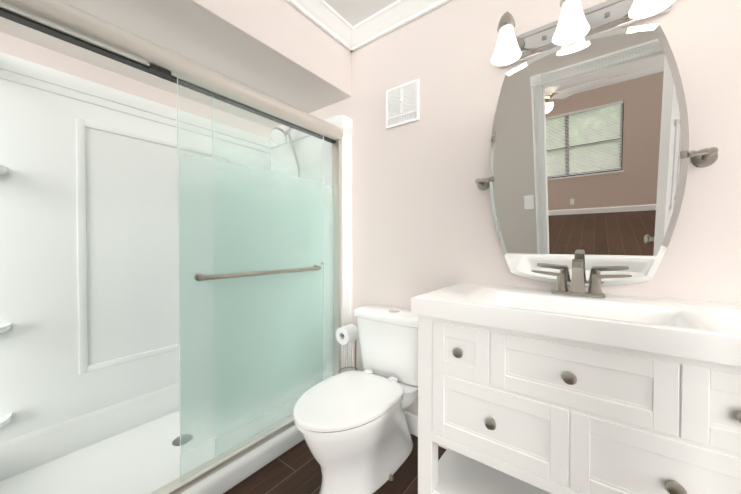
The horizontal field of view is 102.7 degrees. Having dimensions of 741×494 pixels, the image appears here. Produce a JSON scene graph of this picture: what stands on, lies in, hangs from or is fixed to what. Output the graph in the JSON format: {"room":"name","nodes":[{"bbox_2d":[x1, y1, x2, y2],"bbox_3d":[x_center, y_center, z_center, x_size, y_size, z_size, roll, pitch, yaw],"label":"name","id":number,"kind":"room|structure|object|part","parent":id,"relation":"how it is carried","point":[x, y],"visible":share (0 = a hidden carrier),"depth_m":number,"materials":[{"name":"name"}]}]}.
{"room":"bathroom","nodes":[
{"label":"bathroom","id":0,"kind":"room"},
{"bbox_2d":[0,32,270,137],"bbox_3d":[-1.352,-0.204,1.825,0.100,2.480,1.644,1,1,37],"label":"wall","id":1,"kind":"structure","parent":0,"point":[30,52],"depth_m":1.64,"materials":[{"name":"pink paint"}]},
{"bbox_2d":[0,0,350,127],"bbox_3d":[-0.929,-0.974,1.570,0.868,0.004,1.522,1,1,37],"label":"ceiling","id":2,"kind":"structure","parent":0,"point":[194,31],"depth_m":1.46,"materials":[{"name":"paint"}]},
{"bbox_2d":[194,0,351,95],"bbox_3d":[-0.929,-1.209,1.567,0.870,0.465,1.524,1,1,37],"label":"wall","id":3,"kind":"structure","parent":0,"point":[288,30],"depth_m":1.54,"materials":[{"name":"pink paint"}]},
{"bbox_2d":[223,434,446,493],"bbox_3d":[-1.331,1.120,-0.974,4.600,0.100,6.300,1,1,37],"label":"floor","id":4,"kind":"structure","parent":0,"point":[295,469],"depth_m":1.34,"materials":[{"name":"brown wood"}]},
{"bbox_2d":[0,0,352,493],"bbox_3d":[-0.912,0.074,1.569,0.912,1.930,1.522,1,1,37],"label":"shower","id":5,"kind":"object","parent":4,"relation":"on","point":[175,299],"depth_m":1.47,"materials":[{"name":"white plastic"}]},
{"bbox_3d":[-0.480,0.101,1.514,0.030,1.622,0.901,1,1,37],"label":"door glass","id":6,"kind":"part","parent":5,"relation":"part of","materials":[{"name":"teal glass"}]},
{"bbox_3d":[-0.469,0.111,1.449,0.061,0.042,0.702,1,1,37],"label":"towel bar rail","id":7,"kind":"part","parent":5,"relation":"part of","materials":[{"name":"silver metal"}]},
{"bbox_3d":[-0.164,0.105,1.897,0.068,1.860,0.095,1,1,37],"label":"pilaster trim","id":8,"kind":"part","parent":5,"relation":"part of","materials":[{"name":"white"}]},
{"bbox_2d":[336,324,358,372],"bbox_3d":[-0.115,0.748,1.791,0.117,0.574,0.176,1,1,37],"label":"stand","id":9,"kind":"object","parent":4,"relation":"on","point":[346,334],"visible":0.58,"depth_m":1.74,"materials":[{"name":"white paper"}]},
{"bbox_2d":[293,305,417,493],"bbox_3d":[-0.032,0.691,1.391,0.470,0.700,0.737,1,1,37],"label":"toilet","id":10,"kind":"object","parent":4,"relation":"on","point":[352,426],"visible":0.81,"depth_m":1.30,"materials":[{"name":"white ceramic"}]},
{"bbox_2d":[404,411,446,448],"bbox_3d":[0.174,0.984,1.702,0.733,0.106,0.014,1,1,37],"label":"baseboard","id":11,"kind":"structure","parent":4,"relation":"on","point":[412,421],"depth_m":1.64,"materials":[{"name":"white wood"}]},
{"bbox_2d":[411,259,740,493],"bbox_3d":[0.681,0.545,0.988,0.950,1.003,0.526,1,1,37],"label":"bathroom vanity","id":12,"kind":"object","parent":4,"relation":"on","point":[561,388],"visible":1,"depth_m":0.82,"materials":[{"name":"white paint"}]},
{"bbox_2d":[411,283,740,366],"bbox_3d":[0.682,0.226,0.986,0.950,0.095,0.523,1,1,37],"label":"basin","id":13,"kind":"object","parent":12,"relation":"in","point":[622,330],"depth_m":0.85,"materials":[{"name":"white ceramic"}]},
{"bbox_2d":[532,259,631,297],"bbox_3d":[0.760,0.109,1.089,0.304,0.135,0.115,1,1,37],"label":"faucet","id":14,"kind":"object","parent":12,"relation":"on","point":[577,287],"depth_m":1.09,"materials":[{"name":"silver metal"}]},
{"bbox_3d":[0.530,0.444,0.789,0.642,0.231,0.030,1,1,37],"label":"knob","id":15,"kind":"part","parent":12,"relation":"part of","materials":[{"name":"silver metal"}]},
{"bbox_2d":[324,0,396,25],"bbox_3d":[0.157,-1.381,0.739,1.860,0.100,1.524,1,1,37],"label":"ceiling","id":16,"kind":"structure","parent":0,"point":[353,12],"depth_m":1.66,"materials":[{"name":"white paint"}]},
{"bbox_2d":[276,0,740,415],"bbox_3d":[0.302,-0.202,1.663,2.930,2.480,0.100,1,1,37],"label":"wall","id":17,"kind":"structure","parent":0,"point":[423,221],"depth_m":1.47,"materials":[{"name":"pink paint"}]},
{"bbox_2d":[386,79,419,128],"bbox_3d":[0.175,-0.809,1.673,0.218,0.223,0.024,1,1,37],"label":"air vent grille","id":18,"kind":"object","parent":17,"relation":"attached to","point":[403,104],"visible":1,"depth_m":1.67,"materials":[{"name":"white plastic"}]},
{"bbox_2d":[491,0,674,67],"bbox_3d":[0.738,-0.833,1.087,0.552,0.195,0.274,1,1,37],"label":"sconce","id":19,"kind":"object","parent":17,"relation":"attached to","point":[575,22],"visible":0.98,"depth_m":1.11,"materials":[{"name":"white glass"}]},
{"bbox_2d":[475,24,717,285],"bbox_3d":[0.778,-0.301,1.139,0.772,0.901,0.152,1,1,37],"label":"mirror","id":20,"kind":"object","parent":17,"relation":"attached to","point":[590,153],"visible":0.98,"depth_m":1.09,"materials":[{"name":"clear glass"}]},
{"bbox_3d":[-1.828,-0.162,-1.644,4.400,2.480,4.456,1,1,37],"label":"wall","id":21,"kind":"structure","parent":0,"visible":0},
{"bbox_2d":[286,0,353,45],"bbox_3d":[-0.554,-1.295,1.276,0.078,0.084,1.350,1,1,37],"label":"crown molding","id":22,"kind":"structure","parent":21,"relation":"attached to","point":[327,18],"depth_m":1.68,"materials":[{"name":"white wood"}]},
{"bbox_2d":[344,0,450,51],"bbox_3d":[0.595,-1.296,1.315,1.859,0.084,0.078,1,1,37],"label":"crown molding","id":23,"kind":"structure","parent":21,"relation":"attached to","point":[401,12],"depth_m":1.68,"materials":[{"name":"white wood"}]}
]}

